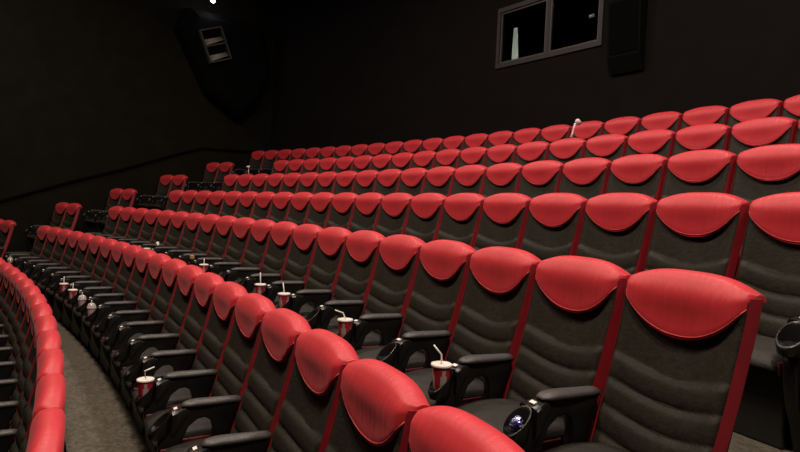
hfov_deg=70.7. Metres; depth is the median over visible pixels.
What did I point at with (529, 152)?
seat
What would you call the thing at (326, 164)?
seat
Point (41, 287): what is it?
seat cushion
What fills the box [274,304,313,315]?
seat cushion
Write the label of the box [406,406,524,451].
seat
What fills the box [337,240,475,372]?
seat
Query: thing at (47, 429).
seat
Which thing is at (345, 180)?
seat
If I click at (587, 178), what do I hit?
seat
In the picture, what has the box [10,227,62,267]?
seat
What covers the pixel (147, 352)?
seat cushion
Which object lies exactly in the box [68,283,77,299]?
drink cup
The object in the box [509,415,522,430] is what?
wrapper
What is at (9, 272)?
seat
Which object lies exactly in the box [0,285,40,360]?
seat
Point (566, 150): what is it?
seat
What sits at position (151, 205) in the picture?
seat cushion
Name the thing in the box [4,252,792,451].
floor
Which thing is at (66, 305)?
seat cushion
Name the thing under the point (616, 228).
seat
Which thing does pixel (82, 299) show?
cup
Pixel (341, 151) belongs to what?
seat
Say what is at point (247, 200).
seat
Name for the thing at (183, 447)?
seat cushion
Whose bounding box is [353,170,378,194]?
seat
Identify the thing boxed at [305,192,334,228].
seat
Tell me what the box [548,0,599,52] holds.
window
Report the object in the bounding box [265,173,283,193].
seat
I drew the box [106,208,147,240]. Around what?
seat
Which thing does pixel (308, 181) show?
seat
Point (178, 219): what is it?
seat
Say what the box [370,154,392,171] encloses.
seat
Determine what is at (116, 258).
seat
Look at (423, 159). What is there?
seat
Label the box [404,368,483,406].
seat cushion
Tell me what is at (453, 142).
seat
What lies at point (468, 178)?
seat
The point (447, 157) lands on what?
seat
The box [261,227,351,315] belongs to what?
seat
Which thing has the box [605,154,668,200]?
seat
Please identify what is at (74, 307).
seat cushion
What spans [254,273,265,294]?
drink cup
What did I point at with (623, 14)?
grille
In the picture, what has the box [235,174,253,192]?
seat
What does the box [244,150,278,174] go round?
seat
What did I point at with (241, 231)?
seat
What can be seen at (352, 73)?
wall
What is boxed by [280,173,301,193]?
seat
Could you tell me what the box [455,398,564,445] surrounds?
seat cushion
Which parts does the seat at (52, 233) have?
armrest, backrest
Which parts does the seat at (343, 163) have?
backrest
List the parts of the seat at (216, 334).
trim, armrest, panel, backrest, panel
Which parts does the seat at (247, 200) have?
backrest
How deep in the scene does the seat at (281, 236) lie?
6.41 m
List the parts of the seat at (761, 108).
backrest, panel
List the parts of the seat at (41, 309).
armrest, backrest, panel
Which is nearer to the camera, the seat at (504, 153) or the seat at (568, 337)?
the seat at (568, 337)
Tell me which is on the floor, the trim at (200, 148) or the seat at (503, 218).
the seat at (503, 218)
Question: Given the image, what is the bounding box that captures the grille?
[609,0,638,54]
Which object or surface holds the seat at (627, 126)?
on the floor
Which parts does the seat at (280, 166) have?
backrest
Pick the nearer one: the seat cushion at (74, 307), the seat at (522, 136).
the seat cushion at (74, 307)
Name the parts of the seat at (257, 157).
backrest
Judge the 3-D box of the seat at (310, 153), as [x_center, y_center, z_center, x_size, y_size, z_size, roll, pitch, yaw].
[-2.470,-1.426,14.353,0.653,1.200,0.753,4,2,43]
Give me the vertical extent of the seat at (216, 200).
1.200 m
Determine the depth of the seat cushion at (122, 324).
5.98 m
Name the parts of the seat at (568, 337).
armrest, panel, trim, backrest, panel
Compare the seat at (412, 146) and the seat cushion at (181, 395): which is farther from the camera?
the seat at (412, 146)
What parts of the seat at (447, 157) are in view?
backrest, panel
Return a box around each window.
[499,0,547,63]
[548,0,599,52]
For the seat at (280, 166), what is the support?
on the floor
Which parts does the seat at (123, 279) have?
armrest, backrest, panel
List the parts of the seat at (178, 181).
armrest, armrest, backrest, panel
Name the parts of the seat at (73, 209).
backrest, panel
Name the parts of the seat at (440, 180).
backrest, panel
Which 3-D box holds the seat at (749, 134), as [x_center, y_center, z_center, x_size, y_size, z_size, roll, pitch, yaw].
[3.193,-0.450,5.318,0.757,1.202,0.654,2,2,-30]
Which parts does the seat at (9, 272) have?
backrest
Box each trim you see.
[0,147,254,201]
[495,0,604,68]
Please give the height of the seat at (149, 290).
1.202 m
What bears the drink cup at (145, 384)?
in the seat at (233, 372)
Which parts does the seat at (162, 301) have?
armrest, backrest, panel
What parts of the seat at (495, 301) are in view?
armrest, trim, panel, backrest, panel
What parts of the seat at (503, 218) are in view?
backrest, panel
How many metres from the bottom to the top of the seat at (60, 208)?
1.200 m
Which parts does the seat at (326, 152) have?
backrest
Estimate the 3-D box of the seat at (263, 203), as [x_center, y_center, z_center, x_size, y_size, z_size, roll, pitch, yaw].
[-2.497,0.020,9.249,0.753,1.200,0.653,1,2,-41]
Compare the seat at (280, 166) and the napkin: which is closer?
the napkin
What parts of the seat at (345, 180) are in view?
backrest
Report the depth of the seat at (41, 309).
5.08 m
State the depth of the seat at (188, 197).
11.55 m
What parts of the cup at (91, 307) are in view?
dome lid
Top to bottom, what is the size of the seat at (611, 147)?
1.202 m
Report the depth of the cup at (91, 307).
6.08 m
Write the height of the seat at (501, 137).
1.202 m
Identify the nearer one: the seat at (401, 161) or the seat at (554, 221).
the seat at (554, 221)
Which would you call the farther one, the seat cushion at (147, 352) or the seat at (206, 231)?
the seat at (206, 231)
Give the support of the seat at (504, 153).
on the floor
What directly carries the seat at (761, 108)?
on the floor
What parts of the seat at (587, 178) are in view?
backrest, panel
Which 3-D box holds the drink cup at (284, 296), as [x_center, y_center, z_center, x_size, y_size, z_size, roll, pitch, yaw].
[-1.001,0.597,4.873,0.110,0.220,0.110,2,2,-24]
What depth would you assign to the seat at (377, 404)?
2.15 m
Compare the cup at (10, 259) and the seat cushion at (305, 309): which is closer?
the seat cushion at (305, 309)
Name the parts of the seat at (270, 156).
backrest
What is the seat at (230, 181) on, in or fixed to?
on the floor
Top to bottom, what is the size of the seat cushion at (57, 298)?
0.106 m
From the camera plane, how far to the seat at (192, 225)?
8.75 m
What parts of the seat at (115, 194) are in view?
armrest, backrest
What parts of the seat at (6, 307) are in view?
backrest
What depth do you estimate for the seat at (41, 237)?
10.61 m
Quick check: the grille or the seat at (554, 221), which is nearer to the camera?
the seat at (554, 221)
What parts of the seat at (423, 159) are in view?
backrest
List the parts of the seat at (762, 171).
backrest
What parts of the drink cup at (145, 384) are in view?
lid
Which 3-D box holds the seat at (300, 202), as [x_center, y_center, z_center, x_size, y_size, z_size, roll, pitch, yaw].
[-1.734,0.083,8.339,0.753,1.202,0.653,1,2,-39]
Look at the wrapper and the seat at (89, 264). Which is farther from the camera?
the seat at (89, 264)
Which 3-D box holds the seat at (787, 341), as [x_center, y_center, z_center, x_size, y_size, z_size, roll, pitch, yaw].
[2.126,0.441,2.327,0.758,1.206,0.715,2,2,-27]
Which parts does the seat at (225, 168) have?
armrest, armrest, backrest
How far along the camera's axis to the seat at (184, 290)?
5.22 m
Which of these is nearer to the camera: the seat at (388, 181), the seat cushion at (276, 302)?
the seat cushion at (276, 302)
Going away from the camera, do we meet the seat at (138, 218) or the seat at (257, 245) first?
the seat at (257, 245)
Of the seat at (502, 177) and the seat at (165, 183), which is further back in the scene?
the seat at (165, 183)
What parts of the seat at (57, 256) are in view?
armrest, backrest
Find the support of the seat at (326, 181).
on the floor
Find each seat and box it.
[0,220,15,257]
[0,262,12,288]
[0,267,19,312]
[0,272,27,333]
[0,278,34,345]
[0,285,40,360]
[0,293,46,378]
[0,303,51,400]
[0,315,56,428]
[0,329,60,451]
[0,348,64,451]
[2,225,51,262]
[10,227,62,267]
[17,229,72,272]
[19,373,65,451]
[24,202,68,251]
[24,231,83,285]
[26,408,65,451]
[32,233,94,313]
[34,203,81,235]
[41,236,105,320]
[49,239,117,328]
[58,242,130,337]
[67,245,142,347]
[76,249,156,359]
[82,188,122,232]
[84,206,122,234]
[85,253,170,373]
[93,189,136,232]
[94,259,186,389]
[95,207,134,237]
[103,265,204,409]
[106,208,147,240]
[113,272,224,434]
[118,209,161,243]
[123,281,247,451]
[129,210,175,246]
[134,293,275,451]
[135,175,173,209]
[140,211,188,258]
[147,175,187,210]
[147,308,311,451]
[151,213,204,264]
[163,214,219,263]
[166,190,183,211]
[176,216,236,273]
[178,190,196,213]
[185,162,219,191]
[186,329,358,451]
[188,217,255,275]
[192,190,211,214]
[196,162,233,191]
[205,191,226,215]
[205,219,275,282]
[220,191,241,216]
[220,221,297,292]
[221,174,238,192]
[232,151,264,174]
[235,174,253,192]
[235,191,258,218]
[237,224,322,304]
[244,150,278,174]
[250,174,268,192]
[251,192,274,220]
[257,149,291,174]
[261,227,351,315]
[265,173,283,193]
[268,192,293,222]
[270,148,305,174]
[272,160,288,174]
[276,230,385,330]
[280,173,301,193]
[286,159,303,173]
[286,192,313,225]
[297,172,318,193]
[301,158,319,173]
[304,147,320,160]
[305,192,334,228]
[305,234,425,348]
[314,171,337,193]
[317,157,336,173]
[319,146,335,159]
[325,359,429,451]
[326,192,358,229]
[333,171,356,194]
[334,145,351,158]
[334,156,354,172]
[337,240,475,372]
[349,193,383,232]
[350,144,367,157]
[352,155,372,172]
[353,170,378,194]
[367,143,385,156]
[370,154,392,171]
[374,169,402,195]
[375,193,413,236]
[376,246,540,406]
[384,141,403,155]
[390,152,413,170]
[397,168,427,195]
[402,140,422,153]
[404,193,446,242]
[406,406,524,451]
[411,151,436,169]
[421,138,443,152]
[423,166,455,196]
[428,256,630,451]
[434,149,460,168]
[436,193,485,246]
[441,136,465,150]
[450,165,487,195]
[458,147,487,167]
[463,133,488,149]
[473,193,531,250]
[482,163,523,197]
[485,144,516,167]
[487,131,513,148]
[501,269,765,451]
[512,128,540,146]
[514,141,549,165]
[517,160,564,197]
[520,193,587,260]
[540,124,570,143]
[547,138,585,163]
[558,157,611,199]
[570,121,604,140]
[575,193,658,274]
[583,134,628,161]
[603,116,640,136]
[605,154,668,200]
[625,129,675,158]
[639,111,682,132]
[643,192,750,278]
[660,149,737,199]
[672,124,731,155]
[680,106,729,129]
[727,99,782,126]
[728,117,797,192]
[730,144,799,279]
[733,192,799,448]
[775,316,799,451]
[781,95,799,142]
[794,120,799,143]
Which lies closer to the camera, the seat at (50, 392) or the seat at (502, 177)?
the seat at (50, 392)
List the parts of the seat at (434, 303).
armrest, panel, trim, backrest, panel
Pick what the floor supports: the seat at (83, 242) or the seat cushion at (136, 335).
the seat at (83, 242)
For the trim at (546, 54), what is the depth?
10.41 m
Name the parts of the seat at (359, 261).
armrest, backrest, panel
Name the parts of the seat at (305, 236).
armrest, backrest, panel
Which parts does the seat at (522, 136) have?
backrest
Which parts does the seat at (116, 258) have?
armrest, backrest, panel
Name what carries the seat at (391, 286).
on the floor
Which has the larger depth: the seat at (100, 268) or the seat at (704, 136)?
the seat at (100, 268)
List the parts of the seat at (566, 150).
backrest, panel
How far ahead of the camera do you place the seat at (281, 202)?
8.92 m
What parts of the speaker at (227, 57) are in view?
horn frame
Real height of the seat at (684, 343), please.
1.202 m
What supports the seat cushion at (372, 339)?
on the seat at (391, 286)
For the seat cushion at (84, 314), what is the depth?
6.48 m
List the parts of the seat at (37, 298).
armrest, backrest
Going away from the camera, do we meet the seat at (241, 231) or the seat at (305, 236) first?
the seat at (305, 236)
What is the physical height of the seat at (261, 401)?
1.202 m
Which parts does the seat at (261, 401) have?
armrest, panel, backrest, panel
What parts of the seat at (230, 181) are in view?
backrest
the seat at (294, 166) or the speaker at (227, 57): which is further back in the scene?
the speaker at (227, 57)
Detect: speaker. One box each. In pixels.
[172,7,270,121]
[607,0,647,75]
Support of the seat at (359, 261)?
on the floor
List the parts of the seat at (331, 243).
armrest, backrest, panel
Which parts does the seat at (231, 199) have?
backrest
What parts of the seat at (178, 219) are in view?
armrest, backrest, panel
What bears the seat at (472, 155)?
on the floor
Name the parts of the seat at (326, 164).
backrest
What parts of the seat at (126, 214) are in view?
backrest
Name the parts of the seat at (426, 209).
backrest, panel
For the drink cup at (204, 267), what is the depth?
6.76 m
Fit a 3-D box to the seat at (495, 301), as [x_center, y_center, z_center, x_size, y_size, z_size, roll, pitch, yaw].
[0.327,0.722,3.298,0.757,1.202,0.654,2,2,-29]
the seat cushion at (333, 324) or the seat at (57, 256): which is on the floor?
the seat at (57, 256)
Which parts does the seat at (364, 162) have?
backrest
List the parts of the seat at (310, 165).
backrest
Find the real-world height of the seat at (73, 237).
1.200 m
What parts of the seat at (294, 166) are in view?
backrest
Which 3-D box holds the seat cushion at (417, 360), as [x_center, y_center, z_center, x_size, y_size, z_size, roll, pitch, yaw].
[-0.055,0.891,3.738,0.450,0.106,0.470,2,2,-31]
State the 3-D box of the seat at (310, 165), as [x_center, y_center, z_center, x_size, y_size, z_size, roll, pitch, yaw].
[-2.204,-0.911,12.384,0.753,1.200,0.652,1,2,-45]
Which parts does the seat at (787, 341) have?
armrest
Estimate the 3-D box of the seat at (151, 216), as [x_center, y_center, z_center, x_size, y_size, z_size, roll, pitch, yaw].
[-4.657,0.293,9.921,0.753,1.200,0.653,1,2,-44]
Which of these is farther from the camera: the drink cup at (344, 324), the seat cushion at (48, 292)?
the seat cushion at (48, 292)
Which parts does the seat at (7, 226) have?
backrest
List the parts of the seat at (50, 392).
backrest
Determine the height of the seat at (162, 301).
1.202 m
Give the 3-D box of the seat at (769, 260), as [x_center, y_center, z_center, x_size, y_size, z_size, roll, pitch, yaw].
[1.842,0.411,2.884,0.757,1.202,0.654,2,2,-28]
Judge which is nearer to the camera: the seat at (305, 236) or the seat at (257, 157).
the seat at (305, 236)
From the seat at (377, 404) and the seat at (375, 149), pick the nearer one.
the seat at (377, 404)
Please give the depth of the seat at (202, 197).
11.13 m
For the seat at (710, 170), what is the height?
1.202 m
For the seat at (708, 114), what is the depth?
7.11 m
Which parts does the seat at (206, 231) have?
armrest, backrest, panel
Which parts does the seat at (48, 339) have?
armrest, backrest, panel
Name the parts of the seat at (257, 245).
armrest, backrest, panel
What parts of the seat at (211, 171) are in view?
armrest, backrest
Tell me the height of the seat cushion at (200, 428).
0.106 m
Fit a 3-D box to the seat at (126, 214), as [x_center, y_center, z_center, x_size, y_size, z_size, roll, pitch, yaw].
[-5.505,0.230,10.753,0.653,1.200,0.753,4,2,43]
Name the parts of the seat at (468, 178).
backrest, panel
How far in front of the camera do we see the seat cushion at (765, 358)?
2.59 m
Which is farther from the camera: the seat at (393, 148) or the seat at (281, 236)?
the seat at (393, 148)
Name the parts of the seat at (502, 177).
backrest, panel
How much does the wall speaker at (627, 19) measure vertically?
1.150 m
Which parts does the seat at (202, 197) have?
backrest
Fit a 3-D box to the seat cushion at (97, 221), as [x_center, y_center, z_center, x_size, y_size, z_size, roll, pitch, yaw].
[-6.764,-0.093,13.200,0.470,0.106,0.450,4,2,39]
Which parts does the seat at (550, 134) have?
backrest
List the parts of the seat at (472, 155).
backrest, panel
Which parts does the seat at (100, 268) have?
armrest, backrest, panel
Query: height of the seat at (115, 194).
1.200 m
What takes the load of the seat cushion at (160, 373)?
on the seat at (196, 320)
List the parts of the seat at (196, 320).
armrest, backrest, panel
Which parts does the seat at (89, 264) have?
armrest, backrest, panel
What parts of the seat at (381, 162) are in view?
backrest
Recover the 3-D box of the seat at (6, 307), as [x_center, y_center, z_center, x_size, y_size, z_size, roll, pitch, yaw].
[-4.934,1.170,6.741,0.753,1.200,0.653,1,2,-40]
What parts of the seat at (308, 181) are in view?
backrest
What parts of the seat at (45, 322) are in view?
armrest, backrest, panel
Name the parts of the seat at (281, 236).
armrest, backrest, panel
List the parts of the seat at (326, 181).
backrest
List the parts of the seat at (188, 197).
backrest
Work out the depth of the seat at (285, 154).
15.25 m
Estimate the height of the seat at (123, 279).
1.200 m
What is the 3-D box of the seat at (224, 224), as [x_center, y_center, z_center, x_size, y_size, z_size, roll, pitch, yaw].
[-2.679,0.451,7.709,0.753,1.202,0.653,1,2,-39]
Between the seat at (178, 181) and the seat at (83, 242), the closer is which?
the seat at (83, 242)
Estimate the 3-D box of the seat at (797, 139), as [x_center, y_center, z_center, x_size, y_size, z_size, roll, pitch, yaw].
[3.486,-0.421,4.802,0.757,1.202,0.654,2,2,-29]
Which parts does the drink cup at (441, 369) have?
lid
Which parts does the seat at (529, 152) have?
backrest, panel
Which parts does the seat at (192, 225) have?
armrest, backrest, panel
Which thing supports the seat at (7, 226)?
on the floor
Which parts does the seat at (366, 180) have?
backrest, panel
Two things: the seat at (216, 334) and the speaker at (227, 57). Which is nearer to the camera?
the seat at (216, 334)
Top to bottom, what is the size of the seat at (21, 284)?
1.200 m
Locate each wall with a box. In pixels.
[0,0,275,251]
[271,0,799,150]
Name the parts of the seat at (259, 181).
backrest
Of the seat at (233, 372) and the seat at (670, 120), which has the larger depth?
the seat at (670, 120)
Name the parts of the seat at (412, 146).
backrest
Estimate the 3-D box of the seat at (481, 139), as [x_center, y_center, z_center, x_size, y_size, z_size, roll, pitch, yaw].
[1.174,-1.141,10.442,0.753,1.202,0.653,1,2,-39]
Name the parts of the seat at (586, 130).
backrest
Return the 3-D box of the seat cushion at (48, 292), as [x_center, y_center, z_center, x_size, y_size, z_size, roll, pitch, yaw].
[-4.897,0.948,8.284,0.450,0.106,0.470,1,2,-43]
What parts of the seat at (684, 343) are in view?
armrest, panel, backrest, panel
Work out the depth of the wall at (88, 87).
14.15 m
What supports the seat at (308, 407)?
on the floor
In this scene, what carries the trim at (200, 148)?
attached to the wall at (88, 87)
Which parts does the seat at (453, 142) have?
backrest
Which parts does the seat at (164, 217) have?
armrest, backrest, panel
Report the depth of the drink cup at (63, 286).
7.44 m
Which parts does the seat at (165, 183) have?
armrest, backrest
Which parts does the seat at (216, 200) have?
backrest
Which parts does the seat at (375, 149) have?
backrest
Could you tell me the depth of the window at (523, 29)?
10.87 m
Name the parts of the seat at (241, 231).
armrest, backrest, panel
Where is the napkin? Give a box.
[570,119,580,137]
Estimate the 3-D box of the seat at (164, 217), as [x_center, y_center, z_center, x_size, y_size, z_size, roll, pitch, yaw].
[-4.245,0.325,9.494,0.753,1.200,0.653,1,2,-43]
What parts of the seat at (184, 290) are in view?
armrest, backrest, panel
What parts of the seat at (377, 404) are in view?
panel, backrest, panel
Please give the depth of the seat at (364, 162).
11.20 m
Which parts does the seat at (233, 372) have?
armrest, trim, panel, backrest, panel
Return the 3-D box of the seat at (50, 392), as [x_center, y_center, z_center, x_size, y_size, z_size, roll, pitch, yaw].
[-2.167,1.413,2.891,0.757,1.202,0.654,2,2,-31]
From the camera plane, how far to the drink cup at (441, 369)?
2.83 m
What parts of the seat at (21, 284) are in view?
backrest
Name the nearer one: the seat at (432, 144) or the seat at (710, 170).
the seat at (710, 170)
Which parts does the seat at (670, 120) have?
backrest, panel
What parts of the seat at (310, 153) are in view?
backrest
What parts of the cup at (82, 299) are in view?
dome lid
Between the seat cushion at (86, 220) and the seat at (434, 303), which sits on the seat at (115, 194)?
the seat cushion at (86, 220)
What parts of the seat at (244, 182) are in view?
backrest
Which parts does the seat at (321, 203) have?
backrest, panel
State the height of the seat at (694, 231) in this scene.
1.202 m
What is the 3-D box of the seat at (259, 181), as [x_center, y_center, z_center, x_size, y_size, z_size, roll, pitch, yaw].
[-3.172,-0.508,11.689,0.753,1.200,0.653,1,2,-45]
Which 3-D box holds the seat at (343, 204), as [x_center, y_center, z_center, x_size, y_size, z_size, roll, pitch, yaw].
[-1.003,0.145,7.402,0.753,1.202,0.653,1,2,-37]
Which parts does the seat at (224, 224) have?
armrest, backrest, panel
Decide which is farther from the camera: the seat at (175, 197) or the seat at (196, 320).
the seat at (175, 197)
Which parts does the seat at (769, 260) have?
panel, backrest, trim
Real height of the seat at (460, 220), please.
1.202 m
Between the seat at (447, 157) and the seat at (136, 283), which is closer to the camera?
the seat at (136, 283)
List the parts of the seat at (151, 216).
backrest, panel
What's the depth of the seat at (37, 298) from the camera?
5.56 m
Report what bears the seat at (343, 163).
on the floor
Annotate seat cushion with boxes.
[36,283,44,290]
[45,289,53,295]
[54,294,62,302]
[63,301,71,309]
[72,304,103,318]
[81,312,118,327]
[85,219,104,222]
[90,321,128,339]
[96,220,105,223]
[100,333,143,352]
[110,347,157,369]
[120,365,173,389]
[131,387,190,415]
[138,203,157,206]
[143,408,211,450]
[150,204,160,207]
[163,438,206,451]
[273,295,278,304]
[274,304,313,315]
[302,315,338,329]
[330,329,379,346]
[356,346,424,368]
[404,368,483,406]
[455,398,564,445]
[543,442,627,451]
[750,335,783,372]
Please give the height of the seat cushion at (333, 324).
0.106 m
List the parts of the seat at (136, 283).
armrest, backrest, panel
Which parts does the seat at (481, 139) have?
backrest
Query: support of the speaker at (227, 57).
attached to the wall at (88, 87)
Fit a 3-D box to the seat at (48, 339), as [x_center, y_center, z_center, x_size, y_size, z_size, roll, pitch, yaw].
[-2.800,1.354,3.894,0.757,1.202,0.654,1,2,-33]
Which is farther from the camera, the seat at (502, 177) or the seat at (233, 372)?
the seat at (502, 177)
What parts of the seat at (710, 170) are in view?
backrest, panel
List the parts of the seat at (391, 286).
armrest, panel, backrest, panel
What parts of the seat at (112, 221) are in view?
backrest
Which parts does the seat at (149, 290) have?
armrest, backrest, panel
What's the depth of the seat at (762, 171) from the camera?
4.23 m
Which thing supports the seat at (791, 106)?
on the floor
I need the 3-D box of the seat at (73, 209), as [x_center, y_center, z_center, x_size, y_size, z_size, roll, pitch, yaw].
[-7.593,0.081,12.556,0.715,1.206,0.758,4,2,38]
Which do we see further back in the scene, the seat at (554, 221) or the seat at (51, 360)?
the seat at (554, 221)
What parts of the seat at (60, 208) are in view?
armrest, backrest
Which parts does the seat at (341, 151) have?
backrest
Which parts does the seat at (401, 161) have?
backrest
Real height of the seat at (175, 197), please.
1.200 m
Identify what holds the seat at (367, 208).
on the floor
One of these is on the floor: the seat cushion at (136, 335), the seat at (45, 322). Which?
the seat at (45, 322)
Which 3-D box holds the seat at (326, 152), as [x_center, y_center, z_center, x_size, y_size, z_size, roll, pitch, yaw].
[-2.037,-1.394,13.946,0.653,1.200,0.753,4,2,44]
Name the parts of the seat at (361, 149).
backrest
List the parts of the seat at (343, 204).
backrest, panel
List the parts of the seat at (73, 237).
armrest, backrest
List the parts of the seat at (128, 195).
armrest, backrest, panel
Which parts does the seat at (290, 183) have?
backrest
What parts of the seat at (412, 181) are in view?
backrest, panel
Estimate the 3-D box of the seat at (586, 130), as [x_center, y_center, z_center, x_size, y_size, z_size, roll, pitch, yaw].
[2.601,-1.018,8.541,0.753,1.202,0.653,1,2,-35]
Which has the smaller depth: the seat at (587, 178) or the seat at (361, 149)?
the seat at (587, 178)
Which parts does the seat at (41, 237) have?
armrest, backrest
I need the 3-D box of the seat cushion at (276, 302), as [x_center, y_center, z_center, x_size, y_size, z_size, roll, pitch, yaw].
[-1.331,0.772,5.731,0.450,0.106,0.470,1,2,-35]
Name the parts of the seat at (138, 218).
backrest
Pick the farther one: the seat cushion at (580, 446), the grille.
the grille
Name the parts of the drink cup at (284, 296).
lid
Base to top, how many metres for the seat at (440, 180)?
1.202 m
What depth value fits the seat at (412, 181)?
8.19 m
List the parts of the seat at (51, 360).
armrest, backrest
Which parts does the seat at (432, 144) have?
backrest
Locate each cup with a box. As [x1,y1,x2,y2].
[7,257,12,262]
[59,276,68,292]
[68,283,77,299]
[78,292,86,306]
[87,300,95,315]
[136,367,154,398]
[199,259,208,271]
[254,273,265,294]
[278,282,289,307]
[335,310,352,337]
[431,345,451,389]
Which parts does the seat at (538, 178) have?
backrest, panel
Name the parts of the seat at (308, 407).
armrest, panel, backrest, panel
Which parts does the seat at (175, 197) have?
backrest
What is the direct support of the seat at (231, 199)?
on the floor
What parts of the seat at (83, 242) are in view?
armrest, backrest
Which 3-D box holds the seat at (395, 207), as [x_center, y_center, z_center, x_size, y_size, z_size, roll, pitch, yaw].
[-0.308,0.205,6.439,0.753,1.202,0.653,1,2,-35]
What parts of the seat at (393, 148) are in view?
backrest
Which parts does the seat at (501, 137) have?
backrest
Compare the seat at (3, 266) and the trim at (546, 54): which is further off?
the trim at (546, 54)
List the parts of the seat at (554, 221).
panel, backrest, panel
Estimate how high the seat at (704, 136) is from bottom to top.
1.202 m
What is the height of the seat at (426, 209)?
1.202 m
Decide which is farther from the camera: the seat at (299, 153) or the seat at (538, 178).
the seat at (299, 153)
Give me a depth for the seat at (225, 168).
14.85 m
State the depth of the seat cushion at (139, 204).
14.21 m
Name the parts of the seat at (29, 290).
armrest, backrest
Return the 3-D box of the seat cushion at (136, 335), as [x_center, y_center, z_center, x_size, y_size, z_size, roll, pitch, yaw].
[-2.655,1.134,5.535,0.450,0.106,0.470,1,2,-36]
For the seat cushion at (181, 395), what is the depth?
3.92 m
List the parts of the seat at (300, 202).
backrest, panel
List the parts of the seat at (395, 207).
backrest, panel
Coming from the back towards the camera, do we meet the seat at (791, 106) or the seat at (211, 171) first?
the seat at (211, 171)
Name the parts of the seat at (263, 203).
backrest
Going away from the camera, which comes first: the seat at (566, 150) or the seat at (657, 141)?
the seat at (657, 141)
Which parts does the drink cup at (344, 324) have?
lid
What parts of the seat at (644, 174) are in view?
backrest, panel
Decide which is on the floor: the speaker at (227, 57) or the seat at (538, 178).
the seat at (538, 178)
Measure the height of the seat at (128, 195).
1.206 m

